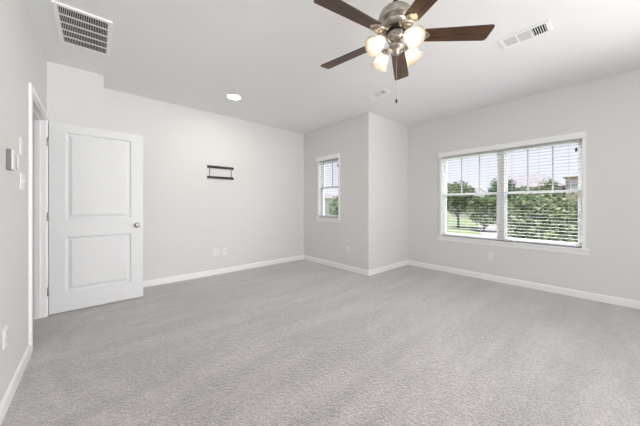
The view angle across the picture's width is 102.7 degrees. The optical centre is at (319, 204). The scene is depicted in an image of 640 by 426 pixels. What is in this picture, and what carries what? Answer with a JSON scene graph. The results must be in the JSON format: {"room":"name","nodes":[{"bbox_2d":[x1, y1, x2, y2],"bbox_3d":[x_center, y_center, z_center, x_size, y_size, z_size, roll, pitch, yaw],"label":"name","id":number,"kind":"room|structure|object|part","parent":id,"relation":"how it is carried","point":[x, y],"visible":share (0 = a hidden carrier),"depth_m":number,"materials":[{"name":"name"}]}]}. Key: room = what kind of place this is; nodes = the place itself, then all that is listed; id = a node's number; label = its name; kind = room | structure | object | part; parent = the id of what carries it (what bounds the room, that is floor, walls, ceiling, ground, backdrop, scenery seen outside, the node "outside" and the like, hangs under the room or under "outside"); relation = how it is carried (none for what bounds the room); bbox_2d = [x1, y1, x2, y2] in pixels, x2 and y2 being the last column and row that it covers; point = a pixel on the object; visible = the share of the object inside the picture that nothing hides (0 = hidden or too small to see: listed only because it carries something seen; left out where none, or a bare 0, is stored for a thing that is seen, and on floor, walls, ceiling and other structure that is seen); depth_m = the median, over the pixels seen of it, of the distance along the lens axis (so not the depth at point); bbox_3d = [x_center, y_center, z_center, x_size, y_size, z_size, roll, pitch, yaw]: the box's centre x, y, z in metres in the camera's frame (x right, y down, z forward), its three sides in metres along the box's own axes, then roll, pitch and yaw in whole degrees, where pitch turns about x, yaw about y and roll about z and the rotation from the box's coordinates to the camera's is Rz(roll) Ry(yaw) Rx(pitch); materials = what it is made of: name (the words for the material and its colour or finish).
{"room":"empty bedroom","nodes":[
{"label":"empty bedroom","id":0,"kind":"room"},
{"bbox_2d":[0,0,46,401],"bbox_3d":[-0.297,-0.180,-0.359,0.120,2.740,9.330,0,0,-41],"label":"wall","id":1,"kind":"structure","parent":0,"point":[23,61],"depth_m":1.67,"materials":[{"name":"white paint"}]},
{"bbox_2d":[3,325,6,349],"bbox_3d":[-1.825,0.770,1.485,0.010,0.117,0.072,0,0,-41],"label":"wall outlet","id":2,"kind":"object","parent":1,"relation":"attached to","point":[5,327],"visible":1,"depth_m":1.47,"materials":[{"name":"white plastic"}]},
{"bbox_2d":[6,148,15,170],"bbox_3d":[-1.865,-0.270,1.544,0.027,0.124,0.072,0,0,-41],"label":"thermostat","id":3,"kind":"object","parent":1,"relation":"attached to","point":[10,153],"visible":1,"depth_m":1.52,"materials":[{"name":"grey plastic"}]},
{"bbox_2d":[0,344,30,425],"bbox_3d":[0.223,1.145,-0.851,0.014,0.090,7.625,0,0,-41],"label":"baseboard","id":4,"kind":"structure","parent":1,"relation":"attached to","point":[6,400],"depth_m":1.61,"materials":[{"name":"white paint"}]},
{"bbox_2d":[16,155,18,168],"bbox_3d":[-1.984,-0.278,1.672,0.017,0.088,0.052,0,0,-41],"label":"wall sensor","id":5,"kind":"object","parent":1,"relation":"attached to","point":[17,156],"visible":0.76,"depth_m":1.66,"materials":[{"name":"grey plastic"}]},
{"bbox_2d":[19,137,22,154],"bbox_3d":[-2.103,-0.410,1.800,0.006,0.117,0.072,0,0,-41],"label":"blank plate","id":6,"kind":"object","parent":1,"relation":"attached to","point":[20,138],"visible":1,"depth_m":1.78,"materials":[{"name":"white plastic"}]},
{"bbox_2d":[20,173,25,189],"bbox_3d":[-2.122,-0.165,1.830,0.017,0.117,0.117,0,0,-41],"label":"light switch","id":7,"kind":"object","parent":1,"relation":"attached to","point":[22,180],"visible":1,"depth_m":1.81,"materials":[{"name":"white plastic"}]},
{"bbox_3d":[-2.127,-0.165,1.827,0.006,0.117,0.117,0,0,-41],"label":"plate","id":8,"kind":"part","parent":7,"relation":"part of","materials":[{"name":"white plastic"}]},
{"bbox_2d":[29,82,48,353],"bbox_3d":[-2.662,0.113,2.350,0.141,2.155,0.983,0,0,-41],"label":"trim","id":9,"kind":"structure","parent":1,"relation":"attached to","point":[38,116],"depth_m":2.66,"materials":[{"name":"white paint"}]},
{"bbox_2d":[47,122,143,313],"bbox_3d":[-2.595,0.143,3.018,0.859,2.062,0.167,0,0,-41],"label":"door","id":10,"kind":"structure","parent":9,"relation":"attached to","point":[95,215],"depth_m":2.96,"materials":[{"name":"white paint"}]},
{"bbox_2d":[47,61,103,129],"bbox_3d":[-2.914,-0.180,3.078,0.470,2.740,0.430,0,0,-41],"label":"wall","id":11,"kind":"structure","parent":0,"point":[75,96],"depth_m":2.90,"materials":[{"name":"white paint"}]},
{"bbox_2d":[104,88,303,280],"bbox_3d":[-1.787,-0.180,4.443,3.965,2.740,0.140,0,0,-41],"label":"wall","id":12,"kind":"structure","parent":0,"point":[257,215],"depth_m":4.29,"materials":[{"name":"white paint"}]},
{"bbox_2d":[212,248,218,255],"bbox_3d":[-1.772,0.810,4.357,0.116,0.117,0.010,0,0,-41],"label":"wall outlet","id":13,"kind":"object","parent":12,"relation":"attached to","point":[215,252],"visible":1,"depth_m":4.35,"materials":[{"name":"white plastic"}]},
{"bbox_2d":[207,165,233,179],"bbox_3d":[-1.706,-0.549,4.406,0.453,0.214,0.022,0,0,-41],"label":"wall bracket","id":14,"kind":"object","parent":12,"relation":"attached to","point":[217,167],"visible":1,"depth_m":4.39,"materials":[{"name":"black metal"}]},
{"bbox_3d":[-1.706,-0.461,4.406,0.453,0.038,0.022,0,0,-41],"label":"rail","id":15,"kind":"part","parent":14,"relation":"part of","materials":[{"name":"black metal"}]},
{"bbox_3d":[-1.706,-0.637,4.406,0.453,0.038,0.022,0,0,-41],"label":"rail","id":16,"kind":"part","parent":14,"relation":"part of","materials":[{"name":"black metal"}]},
{"bbox_2d":[143,255,303,286],"bbox_3d":[-1.606,1.145,4.499,3.341,0.090,0.014,0,0,-41],"label":"baseboard","id":17,"kind":"structure","parent":12,"relation":"attached to","point":[147,283],"depth_m":4.34,"materials":[{"name":"white paint"}]},
{"bbox_2d":[222,248,226,254],"bbox_3d":[-1.659,0.810,4.452,0.072,0.117,0.016,0,0,-41],"label":"cable plate","id":18,"kind":"object","parent":12,"relation":"attached to","point":[224,250],"visible":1,"depth_m":4.45,"materials":[{"name":"white plastic"}]},
{"bbox_2d":[1,259,639,425],"bbox_3d":[1.197,1.260,0.948,6.551,0.140,9.330,0,0,-41],"label":"floor","id":19,"kind":"structure","parent":0,"point":[303,342],"depth_m":2.03,"materials":[{"name":"carpet"}]},
{"bbox_2d":[26,0,639,133],"bbox_3d":[1.216,-1.630,1.231,6.951,0.160,9.730,0,0,-41],"label":"ceiling","id":20,"kind":"structure","parent":0,"point":[270,54],"depth_m":2.68,"materials":[{"name":"white paint"}]},
{"bbox_2d":[51,0,112,56],"bbox_3d":[-2.111,-1.543,2.297,0.364,0.014,0.657,0,0,-41],"label":"ceiling vent","id":21,"kind":"object","parent":20,"relation":"in","point":[77,28],"visible":1,"depth_m":2.25,"materials":[{"name":"white metal"}]},
{"bbox_2d":[227,94,240,99],"bbox_3d":[-1.238,-1.546,3.681,0.196,0.007,0.196,0,0,-41],"label":"recessed light","id":22,"kind":"object","parent":20,"relation":"in","point":[230,96],"visible":1,"depth_m":3.65,"materials":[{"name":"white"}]},
{"bbox_2d":[365,89,389,98],"bbox_3d":[0.805,-1.542,3.589,0.144,0.017,0.332,0,0,-41],"label":"ceiling vent","id":23,"kind":"object","parent":20,"relation":"in","point":[383,91],"visible":1,"depth_m":3.58,"materials":[{"name":"white metal"}]},
{"bbox_2d":[314,0,494,102],"bbox_3d":[0.495,-1.129,1.792,1.225,0.841,1.228,0,0,-41],"label":"ceiling fan","id":24,"kind":"object","parent":20,"relation":"hanging from","point":[395,20],"visible":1,"depth_m":1.73,"materials":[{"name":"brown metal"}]},
{"bbox_3d":[0.210,-1.176,2.050,0.456,0.031,0.125,0,0,39],"label":"blade","id":25,"kind":"part","parent":24,"relation":"part of","materials":[{"name":"brown wood"}]},
{"bbox_3d":[0.181,-1.176,1.567,0.456,0.031,0.125,0,0,-33],"label":"blade","id":26,"kind":"part","parent":24,"relation":"part of","materials":[{"name":"brown wood"}]},
{"bbox_3d":[0.377,-1.070,1.720,0.139,0.138,0.134,0,0,-24],"label":"lamp shade","id":27,"kind":"part","parent":24,"relation":"part of","materials":[{"name":"white glass"}]},
{"bbox_3d":[0.398,-1.094,1.730,0.069,0.065,0.047,0,0,-24],"label":"light bulb","id":28,"kind":"part","parent":24,"relation":"part of","materials":[{"name":"white glass"}]},
{"bbox_3d":[0.460,-1.070,1.940,0.134,0.138,0.139,0,0,-24],"label":"lamp shade","id":29,"kind":"part","parent":24,"relation":"part of","materials":[{"name":"white glass"}]},
{"bbox_3d":[0.495,-1.122,1.862,0.058,0.054,0.111,0,0,-24],"label":"lamp arm","id":30,"kind":"part","parent":24,"relation":"part of","materials":[{"name":"grey metal"}]},
{"bbox_3d":[0.454,-1.122,1.755,0.111,0.054,0.058,0,0,-24],"label":"lamp arm","id":31,"kind":"part","parent":24,"relation":"part of","materials":[{"name":"grey metal"}]},
{"bbox_3d":[0.535,-0.905,1.784,0.006,0.334,0.002,0,0,22],"label":"pull chain","id":32,"kind":"part","parent":24,"relation":"part of","materials":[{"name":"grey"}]},
{"bbox_3d":[0.678,-1.176,2.171,0.125,0.031,0.456,0,0,21],"label":"blade","id":33,"kind":"part","parent":24,"relation":"part of","materials":[{"name":"brown wood"}]},
{"bbox_3d":[0.561,-1.122,1.715,0.058,0.054,0.111,0,0,-24],"label":"lamp arm","id":34,"kind":"part","parent":24,"relation":"part of","materials":[{"name":"grey metal"}]},
{"bbox_3d":[0.601,-1.122,1.821,0.111,0.054,0.058,0,0,-24],"label":"lamp arm","id":35,"kind":"part","parent":24,"relation":"part of","materials":[{"name":"grey metal"}]},
{"bbox_3d":[0.586,-1.094,1.659,0.047,0.065,0.069,0,0,-24],"label":"light bulb","id":36,"kind":"part","parent":24,"relation":"part of","materials":[{"name":"white glass"}]},
{"bbox_3d":[0.596,-1.070,1.637,0.134,0.138,0.139,0,0,-24],"label":"lamp shade","id":37,"kind":"part","parent":24,"relation":"part of","materials":[{"name":"white glass"}]},
{"bbox_3d":[0.679,-1.070,1.856,0.139,0.138,0.134,0,0,-24],"label":"lamp shade","id":38,"kind":"part","parent":24,"relation":"part of","materials":[{"name":"white glass"}]},
{"bbox_3d":[0.631,-1.176,1.391,0.125,0.031,0.456,0,0,-15],"label":"blade","id":39,"kind":"part","parent":24,"relation":"part of","materials":[{"name":"brown wood"}]},
{"bbox_3d":[0.938,-1.176,1.764,0.456,0.031,0.125,0,0,3],"label":"blade","id":40,"kind":"part","parent":24,"relation":"part of","materials":[{"name":"brown wood"}]},
{"bbox_2d":[498,20,552,48],"bbox_3d":[1.873,-1.542,2.344,0.194,0.017,0.366,0,0,-41],"label":"ceiling vent","id":41,"kind":"object","parent":20,"relation":"in","point":[544,27],"visible":1,"depth_m":2.33,"materials":[{"name":"white metal"}]},
{"bbox_2d":[304,112,373,269],"bbox_3d":[0.281,-0.180,4.984,0.140,2.740,1.770,0,0,-41],"label":"wall","id":42,"kind":"structure","parent":0,"point":[352,138],"depth_m":4.65,"materials":[{"name":"white paint"}]},
{"bbox_2d":[315,158,340,222],"bbox_3d":[0.198,-0.304,5.041,0.180,1.286,0.695,0,0,-41],"label":"window","id":43,"kind":"structure","parent":42,"relation":"in","point":[320,201],"depth_m":5.22,"materials":[{"name":"white plastic"}]},
{"bbox_2d":[316,153,339,217],"bbox_3d":[0.168,-0.350,5.012,0.110,1.198,0.642,0,0,-41],"label":"window blind","id":44,"kind":"object","parent":43,"relation":"attached to","point":[334,157],"visible":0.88,"depth_m":5.00,"materials":[{"name":"white paint"}]},
{"bbox_3d":[0.172,0.266,5.018,0.110,0.022,0.695,0,0,-41],"label":"sill","id":45,"kind":"part","parent":43,"relation":"part of","materials":[{"name":"white paint"}]},
{"bbox_3d":[0.234,-0.064,5.069,0.024,0.598,0.530,0,0,-41],"label":"sash","id":46,"kind":"part","parent":43,"relation":"part of","materials":[{"name":"white plastic"}]},
{"bbox_3d":[0.251,-0.596,5.084,0.024,0.538,0.530,0,0,-41],"label":"sash","id":47,"kind":"part","parent":43,"relation":"part of","materials":[{"name":"white plastic"}]},
{"bbox_2d":[304,255,368,275],"bbox_3d":[0.233,1.145,4.923,0.014,0.090,1.770,0,0,-41],"label":"baseboard","id":48,"kind":"structure","parent":42,"relation":"attached to","point":[321,261],"depth_m":4.78,"materials":[{"name":"white paint"}]},
{"bbox_2d":[374,114,407,268],"bbox_3d":[1.336,-0.180,4.824,1.236,2.740,0.140,0,0,-41],"label":"wall","id":49,"kind":"structure","parent":0,"point":[390,137],"depth_m":4.69,"materials":[{"name":"white paint"}]},
{"bbox_2d":[369,260,407,275],"bbox_3d":[1.276,1.145,4.670,1.222,0.090,0.014,0,0,-41],"label":"baseboard","id":50,"kind":"structure","parent":49,"relation":"attached to","point":[403,263],"depth_m":4.61,"materials":[{"name":"white paint"}]},
{"bbox_2d":[408,69,639,300],"bbox_3d":[4.238,-0.180,2.341,0.140,2.740,7.420,0,0,-41],"label":"wall","id":51,"kind":"structure","parent":0,"point":[607,109],"depth_m":3.36,"materials":[{"name":"white paint"}]},
{"bbox_2d":[488,253,492,260],"bbox_3d":[2.673,0.817,4.016,0.010,0.117,0.072,0,0,-41],"label":"wall outlet","id":52,"kind":"object","parent":51,"relation":"attached to","point":[490,255],"visible":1,"depth_m":4.01,"materials":[{"name":"white plastic"}]},
{"bbox_2d":[436,138,590,255],"bbox_3d":[2.791,-0.139,3.957,0.180,1.556,1.922,0,0,-41],"label":"window","id":53,"kind":"structure","parent":51,"relation":"in","point":[501,206],"depth_m":3.92,"materials":[{"name":"white plastic"}]},
{"bbox_3d":[2.549,-0.498,4.335,0.024,0.673,0.825,0,0,-41],"label":"sash","id":54,"kind":"part","parent":53,"relation":"part of","materials":[{"name":"white plastic"}]},
{"bbox_3d":[2.532,0.169,4.320,0.024,0.733,0.825,0,0,-41],"label":"sash","id":55,"kind":"part","parent":53,"relation":"part of","materials":[{"name":"white plastic"}]},
{"bbox_2d":[438,131,585,246],"bbox_3d":[2.763,-0.185,3.924,0.110,1.468,1.837,0,0,-41],"label":"window blind","id":56,"kind":"object","parent":53,"relation":"attached to","point":[572,137],"visible":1,"depth_m":3.75,"materials":[{"name":"white paint"}]},
{"bbox_3d":[2.291,-0.150,4.505,0.056,1.370,0.002,0,0,-41],"label":"ladder cord","id":57,"kind":"part","parent":56,"relation":"part of","materials":[{"name":"white fabric"}]},
{"bbox_3d":[2.877,-0.150,3.835,0.056,1.370,0.002,0,0,-41],"label":"ladder cord","id":58,"kind":"part","parent":56,"relation":"part of","materials":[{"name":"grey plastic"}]},
{"bbox_3d":[2.784,0.539,3.942,0.048,0.020,1.747,0,0,-41],"label":"rail","id":59,"kind":"part","parent":56,"relation":"part of","materials":[{"name":"grey plastic"}]},
{"bbox_3d":[3.082,-0.150,3.602,0.056,1.370,0.002,0,0,-41],"label":"ladder cord","id":60,"kind":"part","parent":56,"relation":"part of","materials":[{"name":"white fabric"}]},
{"bbox_3d":[3.281,-0.150,3.374,0.056,1.370,0.002,0,0,-41],"label":"ladder cord","id":61,"kind":"part","parent":56,"relation":"part of","materials":[{"name":"white fabric"}]},
{"bbox_3d":[2.764,0.566,3.934,0.110,0.022,1.922,0,0,-41],"label":"sill","id":62,"kind":"part","parent":53,"relation":"part of","materials":[{"name":"white paint"}]},
{"bbox_3d":[3.143,-0.498,3.656,0.024,0.673,0.820,0,0,-41],"label":"sash","id":63,"kind":"part","parent":53,"relation":"part of","materials":[{"name":"white plastic"}]},
{"bbox_3d":[3.127,0.169,3.641,0.024,0.733,0.820,0,0,-41],"label":"sash","id":64,"kind":"part","parent":53,"relation":"part of","materials":[{"name":"white plastic"}]},
{"bbox_2d":[408,260,639,308],"bbox_3d":[4.134,1.145,2.343,0.014,0.090,7.280,0,0,-41],"label":"baseboard","id":65,"kind":"structure","parent":51,"relation":"attached to","point":[635,304],"depth_m":3.56,"materials":[{"name":"white paint"}]},
{"label":"outside","id":66,"kind":"structure","parent":0,"visible":0},
{"bbox_2d":[447,209,516,237],"bbox_3d":[84.640,4.340,100.678,380.000,0.300,400.000,0,0,-41],"label":"lawn","id":67,"kind":"structure","parent":66,"point":[463,224],"depth_m":48.98,"materials":[{"name":"green plant"}]},
{"bbox_2d":[325,193,337,214],"bbox_3d":[-1.537,1.390,32.878,7.900,5.600,11.400,0,0,-41],"label":"house","id":68,"kind":"structure","parent":67,"relation":"on","point":[327,195],"depth_m":28.16,"materials":[{"name":"white"}]},
{"bbox_2d":[327,195,337,214],"bbox_3d":[1.645,1.635,25.112,2.662,5.156,2.527,0,0,-41],"label":"tree","id":69,"kind":"object","parent":67,"relation":"on","point":[335,204],"visible":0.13,"depth_m":24.90,"materials":[{"name":"green plant"}]},
{"bbox_2d":[447,181,476,227],"bbox_3d":[24.937,-0.095,45.827,7.873,8.609,6.419,0,0,-41],"label":"tree","id":70,"kind":"object","parent":67,"relation":"on","point":[459,203],"visible":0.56,"depth_m":44.54,"materials":[{"name":"green plant"}]},
{"bbox_2d":[452,188,489,218],"bbox_3d":[47.440,-0.510,79.408,8.900,9.400,9.900,0,0,-41],"label":"house","id":71,"kind":"structure","parent":67,"relation":"on","point":[461,215],"depth_m":77.52,"materials":[{"name":"concrete"}]},
{"bbox_2d":[465,195,496,230],"bbox_3d":[25.456,1.094,40.487,5.554,6.286,5.449,0,0,-41],"label":"tree","id":72,"kind":"object","parent":67,"relation":"on","point":[475,206],"visible":0.91,"depth_m":39.25,"materials":[{"name":"green plant"}]},
{"bbox_2d":[487,176,520,204],"bbox_3d":[35.742,-0.917,49.984,6.872,10.240,6.134,0,0,-41],"label":"tree","id":73,"kind":"object","parent":67,"relation":"on","point":[493,188],"visible":0.24,"depth_m":49.27,"materials":[{"name":"green plant"}]},
{"bbox_2d":[516,186,532,201],"bbox_3d":[33.907,0.482,42.432,2.382,7.426,2.781,0,0,32],"label":"tree","id":74,"kind":"object","parent":67,"relation":"on","point":[522,189],"visible":0.27,"depth_m":42.33,"materials":[{"name":"green plant"}]},
{"bbox_2d":[494,173,564,223],"bbox_3d":[44.031,-1.110,53.698,9.900,10.600,11.700,0,0,-41],"label":"house","id":75,"kind":"structure","parent":67,"relation":"on","point":[533,182],"depth_m":51.10,"materials":[{"name":"concrete"}]},
{"bbox_2d":[507,189,577,242],"bbox_3d":[14.050,1.641,16.060,5.703,5.248,5.108,0,0,-41],"label":"tree","id":76,"kind":"object","parent":67,"relation":"on","point":[527,215],"visible":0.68,"depth_m":15.27,"materials":[{"name":"green plant"}]},
{"bbox_2d":[533,177,558,207],"bbox_3d":[37.108,-0.192,41.959,3.189,8.773,3.370,0,0,34],"label":"tree","id":77,"kind":"object","parent":67,"relation":"on","point":[544,187],"visible":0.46,"depth_m":41.50,"materials":[{"name":"green plant"}]},
{"bbox_2d":[562,173,577,205],"bbox_3d":[47.683,-0.760,45.731,8.900,9.900,5.700,0,0,-41],"label":"house","id":78,"kind":"structure","parent":67,"relation":"on","point":[571,179],"depth_m":44.25,"materials":[{"name":"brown brick"}]},
{"bbox_3d":[43.846,-3.310,43.966,0.020,1.200,1.000,0,0,-41],"label":"pane","id":79,"kind":"part","parent":78,"relation":"part of","materials":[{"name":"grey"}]},
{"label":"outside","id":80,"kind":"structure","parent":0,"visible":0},
{"bbox_2d":[477,222,496,235],"bbox_3d":[37.708,4.170,60.389,59.100,0.040,24.800,0,0,-41],"label":"driveway","id":81,"kind":"structure","parent":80,"point":[487,232],"depth_m":41.01,"materials":[{"name":"concrete"}]}
]}

